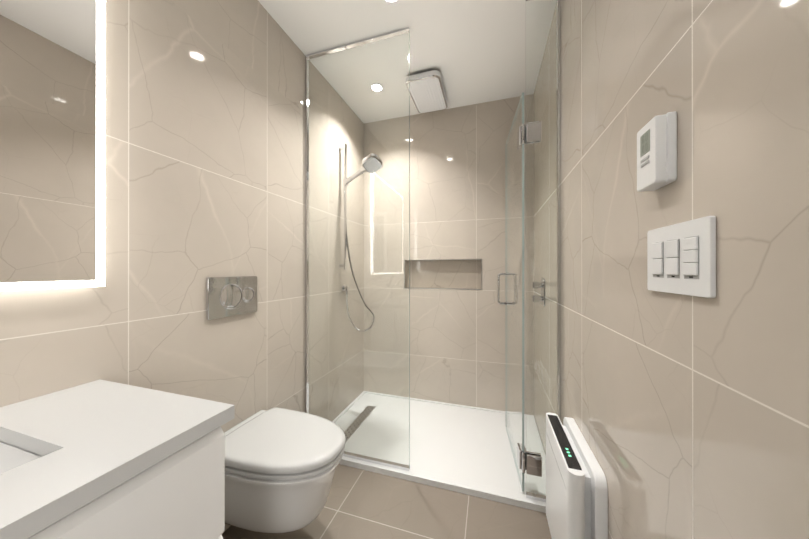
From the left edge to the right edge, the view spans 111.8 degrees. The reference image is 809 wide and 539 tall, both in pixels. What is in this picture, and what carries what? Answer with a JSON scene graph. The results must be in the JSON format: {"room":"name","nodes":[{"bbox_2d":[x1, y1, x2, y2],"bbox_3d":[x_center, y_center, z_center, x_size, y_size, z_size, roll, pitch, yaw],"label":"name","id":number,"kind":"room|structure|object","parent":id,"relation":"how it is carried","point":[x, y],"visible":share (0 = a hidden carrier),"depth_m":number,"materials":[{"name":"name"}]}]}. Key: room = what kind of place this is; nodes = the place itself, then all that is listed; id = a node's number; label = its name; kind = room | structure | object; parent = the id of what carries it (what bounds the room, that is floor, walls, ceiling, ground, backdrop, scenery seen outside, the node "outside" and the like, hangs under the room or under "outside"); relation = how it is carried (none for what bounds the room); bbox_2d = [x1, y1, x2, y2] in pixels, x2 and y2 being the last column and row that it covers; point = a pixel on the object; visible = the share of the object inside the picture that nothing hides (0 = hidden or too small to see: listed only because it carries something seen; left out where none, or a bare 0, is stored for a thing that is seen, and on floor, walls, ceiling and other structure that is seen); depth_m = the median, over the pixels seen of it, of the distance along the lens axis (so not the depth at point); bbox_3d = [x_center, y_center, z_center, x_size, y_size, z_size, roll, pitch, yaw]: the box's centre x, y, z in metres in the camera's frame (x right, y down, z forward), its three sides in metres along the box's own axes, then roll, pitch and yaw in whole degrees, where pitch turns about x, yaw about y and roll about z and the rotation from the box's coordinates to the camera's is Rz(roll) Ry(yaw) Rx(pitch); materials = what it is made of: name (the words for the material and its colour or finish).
{"room":"bathroom","nodes":[
{"label":"bathroom","id":0,"kind":"room"},
{"bbox_2d":[0,0,363,534],"bbox_3d":[-0.912,-0.101,0.806,0.001,2.500,3.610,0,0,17],"label":"wall","id":1,"kind":"structure","parent":0,"point":[204,139],"depth_m":1.14,"materials":[{"name":"tile"}]},
{"bbox_2d":[0,0,105,290],"bbox_3d":[-1.035,-0.451,0.348,0.034,1.000,0.962,0,0,17],"label":"led mirror","id":2,"kind":"object","parent":1,"relation":"attached to","point":[52,144],"visible":0.97,"depth_m":0.71,"materials":[{"name":"silver metal"}]},
{"bbox_2d":[36,427,224,538],"bbox_3d":[-0.861,0.619,0.116,0.504,0.519,1.286,0,0,17],"label":"bathroom vanity","id":3,"kind":"object","parent":1,"relation":"attached to","point":[183,497],"depth_m":0.54,"materials":[{"name":"white paint"}]},
{"bbox_2d":[0,379,234,538],"bbox_3d":[-0.853,0.343,0.115,0.521,0.032,1.308,0,0,17],"label":"countertop","id":4,"kind":"structure","parent":3,"relation":"on","point":[96,437],"depth_m":0.53,"materials":[{"name":"white stone"}]},
{"bbox_2d":[0,435,43,470],"bbox_3d":[-0.851,0.415,0.273,0.295,0.137,0.572,0,0,17],"label":"sink","id":5,"kind":"object","parent":4,"relation":"in","point":[11,452],"depth_m":0.55,"materials":[{"name":"white ceramic"}]},
{"bbox_2d":[206,276,256,319],"bbox_3d":[-0.768,0.120,1.239,0.015,0.176,0.248,0,0,17],"label":"flush plate","id":6,"kind":"object","parent":1,"relation":"attached to","point":[230,296],"visible":1,"depth_m":1.21,"materials":[{"name":"silver metal"}]},
{"bbox_2d":[224,407,344,533],"bbox_3d":[-0.515,0.853,1.159,0.546,0.318,0.374,0,0,17],"label":"toilet","id":7,"kind":"object","parent":1,"relation":"attached to","point":[281,464],"visible":0.83,"depth_m":1.03,"materials":[{"name":"white ceramic"}]},
{"bbox_2d":[339,143,382,331],"bbox_3d":[-0.329,-0.242,2.047,0.375,1.455,0.206,0,0,17],"label":"shower","id":8,"kind":"object","parent":1,"relation":"attached to","point":[373,162],"depth_m":2.10,"materials":[{"name":"silver metal"}]},
{"bbox_2d":[222,464,551,538],"bbox_3d":[-0.228,1.149,0.591,1.433,0.001,3.610,0,0,17],"label":"floor","id":9,"kind":"structure","parent":0,"point":[362,504],"depth_m":1.27,"materials":[{"name":"tile"}]},
{"bbox_2d":[332,391,545,512],"bbox_3d":[0.179,1.135,1.899,1.431,0.032,0.868,0,0,17],"label":"shower tray","id":10,"kind":"object","parent":9,"relation":"on","point":[463,449],"visible":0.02,"depth_m":1.76,"materials":[{"name":"white acrylic"},{"name":"brushed steel"}]},
{"bbox_2d":[305,27,409,470],"bbox_3d":[-0.297,-0.115,1.631,0.681,2.466,0.022,0,0,17],"label":"glass","id":11,"kind":"object","parent":10,"relation":"on","point":[403,466],"depth_m":1.64,"materials":[{"name":"grey"}]},
{"bbox_2d":[525,0,560,501],"bbox_3d":[0.671,-0.115,1.330,0.150,2.466,0.022,0,0,17],"label":"glass","id":12,"kind":"object","parent":10,"relation":"on","point":[534,496],"depth_m":1.31,"materials":[{"name":"grey"}]},
{"bbox_2d":[497,93,541,491],"bbox_3d":[0.654,0.112,1.622,0.132,1.983,0.601,0,0,11],"label":"shower door","id":13,"kind":"structure","parent":12,"relation":"attached to","point":[528,461],"depth_m":1.51,"materials":[{"name":"clear glass"}]},
{"bbox_2d":[258,0,556,122],"bbox_3d":[-0.228,-1.351,0.594,1.433,0.001,3.610,0,0,17],"label":"ceiling","id":14,"kind":"structure","parent":0,"point":[472,52],"depth_m":1.64,"materials":[{"name":"white paint"}]},
{"bbox_2d":[370,83,382,91],"bbox_3d":[-0.205,-1.346,2.027,0.096,0.006,0.096,0,0,17],"label":"recessed light","id":15,"kind":"object","parent":14,"relation":"in","point":[375,86],"depth_m":2.03,"materials":[{"name":"white plastic"}]},
{"bbox_2d":[384,0,398,3],"bbox_3d":[-0.066,-1.347,1.340,0.096,0.006,0.096,0,0,17],"label":"recessed light","id":16,"kind":"object","parent":14,"relation":"in","point":[391,1],"visible":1,"depth_m":1.37,"materials":[{"name":"white plastic"}]},
{"bbox_2d":[406,70,447,112],"bbox_3d":[0.175,-1.319,2.047,0.245,0.058,0.415,0,0,17],"label":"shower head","id":17,"kind":"object","parent":14,"relation":"attached to","point":[427,93],"visible":0.92,"depth_m":1.98},
{"bbox_2d":[364,94,533,414],"bbox_3d":[0.321,-0.099,2.358,1.433,2.500,0.092,0,0,17],"label":"wall","id":18,"kind":"structure","parent":0,"point":[457,247],"depth_m":2.31,"materials":[{"name":"tile"}]},
{"bbox_2d":[534,0,808,538],"bbox_3d":[0.456,-0.101,0.380,0.001,2.500,3.610,0,0,17],"label":"wall","id":19,"kind":"structure","parent":0,"point":[689,414],"depth_m":0.47,"materials":[{"name":"tile"}]},
{"bbox_2d":[532,278,544,306],"bbox_3d":[0.838,0.141,1.722,0.066,0.175,0.105,0,0,17],"label":"shower valve","id":20,"kind":"object","parent":19,"relation":"attached to","point":[538,298],"depth_m":1.70,"materials":[{"name":"silver metal"}]},
{"bbox_2d":[546,412,607,538],"bbox_3d":[0.588,0.810,0.971,0.098,0.420,0.370,0,0,17],"label":"heater","id":21,"kind":"object","parent":19,"relation":"attached to","point":[576,496],"visible":1,"depth_m":0.86,"materials":[{"name":"white plastic"}]},
{"bbox_2d":[637,111,676,191],"bbox_3d":[0.487,-0.224,0.533,0.029,0.126,0.075,0,0,17],"label":"thermostat","id":22,"kind":"object","parent":19,"relation":"attached to","point":[656,152],"visible":1,"depth_m":0.51,"materials":[{"name":"white plastic"}]},
{"bbox_2d":[647,216,715,297],"bbox_3d":[0.484,-0.019,0.491,0.010,0.124,0.172,0,0,17],"label":"switch plate","id":23,"kind":"object","parent":19,"relation":"attached to","point":[681,258],"visible":1,"depth_m":0.46,"materials":[{"name":"white plastic"}]}
]}

